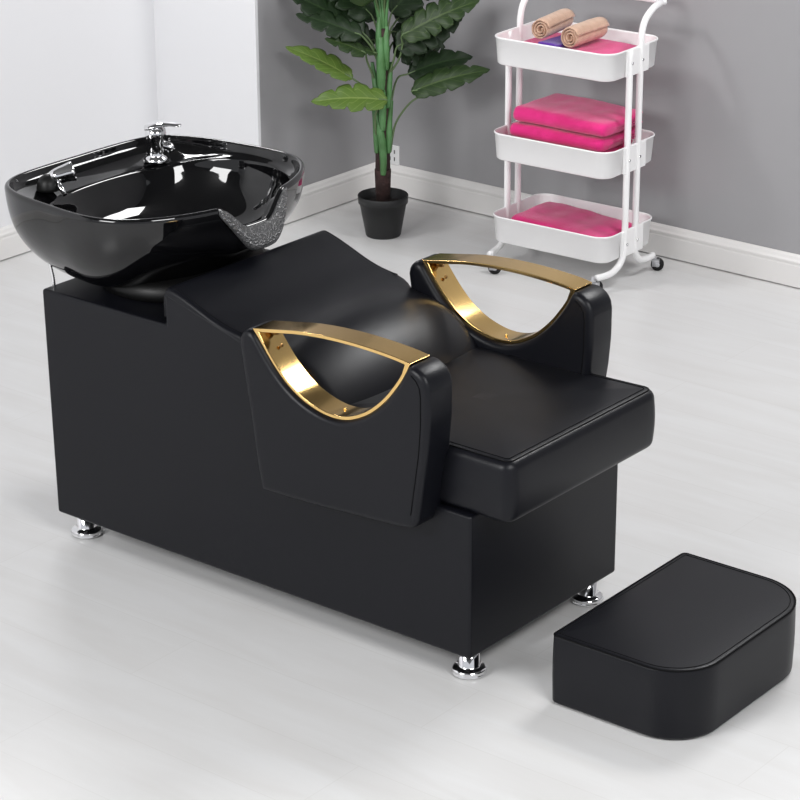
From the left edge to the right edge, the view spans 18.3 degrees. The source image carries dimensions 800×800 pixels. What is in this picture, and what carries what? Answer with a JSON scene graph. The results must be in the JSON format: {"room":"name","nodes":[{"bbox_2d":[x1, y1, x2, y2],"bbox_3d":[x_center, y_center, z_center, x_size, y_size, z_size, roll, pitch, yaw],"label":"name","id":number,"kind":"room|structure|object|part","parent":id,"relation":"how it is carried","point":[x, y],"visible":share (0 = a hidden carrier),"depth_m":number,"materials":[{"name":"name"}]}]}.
{"room":"salon","nodes":[
{"label":"salon","id":0,"kind":"room"},
{"bbox_2d":[0,0,157,227],"bbox_3d":[-2.892,-0.996,5.184,0.100,2.800,6.589,17,27,36],"label":"wall","id":1,"kind":"structure","parent":0,"point":[77,77],"depth_m":7.58,"materials":[{"name":"white paint"}]},
{"bbox_2d":[0,224,30,260],"bbox_3d":[-2.845,0.273,5.642,0.014,0.096,6.577,17,27,36],"label":"baseboard","id":2,"kind":"structure","parent":1,"relation":"attached to","point":[11,244],"depth_m":7.53,"materials":[{"name":"white paint"}]},
{"bbox_2d":[153,0,260,145],"bbox_3d":[-0.606,-1.880,7.393,0.432,2.800,0.012,17,27,36],"label":"wall","id":3,"kind":"structure","parent":0,"point":[207,51],"depth_m":7.71,"materials":[{"name":"white paint"}]},
{"bbox_2d":[257,0,375,186],"bbox_3d":[-0.292,-1.926,7.506,0.106,2.800,0.574,16,27,36],"label":"wall","id":4,"kind":"structure","parent":0,"point":[329,142],"depth_m":7.79,"materials":[{"name":"grey paint"}]},
{"bbox_2d":[284,162,374,223],"bbox_3d":[-0.246,-0.657,7.963,0.014,0.096,0.585,17,27,36],"label":"baseboard","id":5,"kind":"structure","parent":4,"relation":"attached to","point":[319,196],"depth_m":7.99,"materials":[{"name":"white paint"}]},
{"bbox_2d":[0,197,799,799],"bbox_3d":[0.057,0.914,4.197,7.784,0.050,7.883,16,27,36],"label":"floor","id":6,"kind":"structure","parent":0,"point":[131,668],"depth_m":5.19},
{"bbox_2d":[43,230,654,679],"bbox_3d":[-0.127,0.055,5.359,1.275,0.693,0.639,16,27,36],"label":"chair","id":7,"kind":"object","parent":6,"relation":"on","point":[301,418],"visible":1,"depth_m":5.16,"materials":[{"name":"black leather"}]},
{"bbox_2d":[4,121,304,302],"bbox_3d":[-0.513,-0.418,5.509,0.585,0.276,0.641,16,27,36],"label":"basin","id":8,"kind":"object","parent":7,"relation":"on","point":[137,219],"visible":0.99,"depth_m":5.48,"materials":[{"name":"black ceramic"}]},
{"bbox_2d":[144,121,180,163],"bbox_3d":[-0.549,-0.595,5.706,0.081,0.092,0.072,16,27,36],"label":"faucet","id":9,"kind":"object","parent":8,"relation":"on","point":[159,151],"depth_m":5.70,"materials":[{"name":"silver metal"}]},
{"bbox_3d":[-0.146,-0.110,5.310,0.481,0.316,0.518,16,27,36],"label":"backrest","id":10,"kind":"part","parent":7,"relation":"part of","materials":[{"name":"black leather"}]},
{"bbox_3d":[-0.119,-0.054,4.927,0.406,0.172,0.062,16,27,36],"label":"handle","id":11,"kind":"part","parent":7,"relation":"part of","materials":[{"name":"gold metal"}]},
{"bbox_3d":[-0.111,0.049,4.963,0.488,0.362,0.085,16,27,36],"label":"armrest","id":12,"kind":"part","parent":7,"relation":"part of","materials":[{"name":"black leather"}]},
{"bbox_3d":[0.187,0.053,5.103,0.489,0.139,0.529,16,27,36],"label":"seat","id":13,"kind":"part","parent":7,"relation":"part of","materials":[{"name":"black leather"}]},
{"bbox_3d":[0.226,-0.215,5.330,0.406,0.172,0.062,16,27,36],"label":"handle","id":14,"kind":"part","parent":7,"relation":"part of","materials":[{"name":"gold metal"}]},
{"bbox_3d":[0.233,-0.111,5.363,0.488,0.362,0.085,16,27,36],"label":"armrest","id":15,"kind":"part","parent":7,"relation":"part of","materials":[{"name":"black leather"}]},
{"bbox_2d":[286,0,489,239],"bbox_3d":[-0.038,-0.954,7.568,0.616,0.944,0.257,0,22,0],"label":"potted plant","id":16,"kind":"object","parent":6,"relation":"on","point":[419,34],"visible":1,"depth_m":7.51,"materials":[{"name":"green plant"}]},
{"bbox_3d":[-0.052,-0.578,7.723,0.158,0.131,0.158,0,22,0],"label":"pot","id":17,"kind":"part","parent":16,"relation":"part of","materials":[{"name":"black plastic"}]},
{"bbox_2d":[487,0,666,287],"bbox_3d":[0.514,-0.770,7.271,0.480,0.816,0.381,15,26,34],"label":"trolley","id":18,"kind":"object","parent":6,"relation":"on","point":[512,48],"visible":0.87,"depth_m":7.21,"materials":[{"name":"white metal"}]},
{"bbox_3d":[0.294,-0.755,7.345,0.023,0.664,0.131,10,24,25],"label":"post","id":19,"kind":"part","parent":18,"relation":"part of","materials":[{"name":"white metal"}]},
{"bbox_2d":[511,202,631,236],"bbox_3d":[0.510,-0.512,7.396,0.323,0.072,0.225,15,26,34],"label":"folded towel","id":20,"kind":"object","parent":18,"relation":"in","point":[561,216],"visible":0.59,"depth_m":7.38,"materials":[{"name":"pink fabric"}]},
{"bbox_2d":[493,193,651,262],"bbox_3d":[0.513,-0.513,7.394,0.420,0.083,0.290,15,26,34],"label":"tray","id":21,"kind":"object","parent":18,"relation":"on","point":[627,242],"depth_m":7.31,"materials":[{"name":"white plastic"}]},
{"bbox_2d":[494,121,654,178],"bbox_3d":[0.512,-0.749,7.301,0.420,0.083,0.290,15,26,34],"label":"tray","id":22,"kind":"object","parent":18,"relation":"on","point":[634,155],"depth_m":7.18,"materials":[{"name":"white plastic"}]},
{"bbox_2d":[520,137,632,151],"bbox_3d":[0.508,-0.742,7.303,0.306,0.060,0.219,15,26,34],"label":"folded towel","id":23,"kind":"object","parent":18,"relation":"in","point":[620,146],"visible":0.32,"depth_m":7.22,"materials":[{"name":"pink fabric"}]},
{"bbox_2d":[510,121,634,151],"bbox_3d":[0.512,-0.792,7.278,0.327,0.044,0.226,15,26,34],"label":"folded towel","id":24,"kind":"object","parent":23,"relation":"on","point":[532,131],"visible":0.66,"depth_m":7.19,"materials":[{"name":"pink fabric"}]},
{"bbox_2d":[513,93,642,136],"bbox_3d":[0.521,-0.835,7.256,0.328,0.048,0.224,16,27,35],"label":"folded towel","id":25,"kind":"object","parent":24,"relation":"on","point":[583,115],"visible":0.97,"depth_m":7.21,"materials":[{"name":"pink fabric"}]},
{"bbox_2d":[495,20,657,81],"bbox_3d":[0.511,-1.015,7.196,0.420,0.083,0.290,15,26,34],"label":"tray","id":26,"kind":"object","parent":18,"relation":"on","point":[512,48],"depth_m":7.10,"materials":[{"name":"white plastic"}]},
{"bbox_2d":[525,32,636,53],"bbox_3d":[0.512,-1.007,7.193,0.329,0.061,0.209,15,26,34],"label":"folded towel","id":27,"kind":"object","parent":18,"relation":"in","point":[600,46],"visible":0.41,"depth_m":7.15,"materials":[{"name":"pink fabric"}]},
{"bbox_2d":[538,35,565,47],"bbox_3d":[0.480,-1.045,7.184,0.073,0.015,0.197,15,26,34],"label":"folded towel","id":28,"kind":"object","parent":27,"relation":"on","point":[555,41],"visible":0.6,"depth_m":7.13,"materials":[{"name":"purple fabric"}]},
{"bbox_2d":[532,8,574,38],"bbox_3d":[0.445,-1.093,7.200,0.061,0.060,0.178,12,25,28],"label":"rolled towel","id":29,"kind":"object","parent":28,"relation":"on","point":[550,24],"visible":1,"depth_m":7.15,"materials":[{"name":"beige fabric"}]},
{"bbox_2d":[561,17,609,46],"bbox_3d":[0.533,-1.060,7.146,0.063,0.063,0.174,15,26,34],"label":"rolled towel","id":30,"kind":"object","parent":27,"relation":"on","point":[595,28],"visible":1,"depth_m":7.10,"materials":[{"name":"beige fabric"}]},
{"bbox_3d":[0.616,-0.668,7.122,0.131,0.664,0.023,-20,29,-40],"label":"post","id":31,"kind":"part","parent":18,"relation":"part of","materials":[{"name":"white metal"}]},
{"bbox_2d":[552,553,795,738],"bbox_3d":[0.572,0.495,4.969,0.323,0.157,0.485,16,27,35],"label":"footstool","id":32,"kind":"object","parent":6,"relation":"on","point":[684,648],"visible":1,"depth_m":4.85,"materials":[{"name":"black leather"}]},
{"bbox_2d":[388,0,799,254],"bbox_3d":[2.511,-1.260,5.789,6.772,2.800,0.120,17,27,36],"label":"wall","id":33,"kind":"structure","parent":0,"point":[721,102],"depth_m":7.36,"materials":[{"name":"grey paint"}]},
{"bbox_2d":[390,145,399,164],"bbox_3d":[-0.023,-0.802,8.110,0.052,0.064,0.008,16,27,36],"label":"wall outlet","id":34,"kind":"object","parent":33,"relation":"attached to","point":[395,154],"visible":0.56,"depth_m":8.10,"materials":[{"name":"white plastic"}]},
{"bbox_2d":[390,164,799,287],"bbox_3d":[2.513,0.025,6.207,6.672,0.096,0.014,17,27,36],"label":"baseboard","id":35,"kind":"structure","parent":33,"relation":"attached to","point":[747,259],"depth_m":7.49,"materials":[{"name":"white paint"}]}
]}

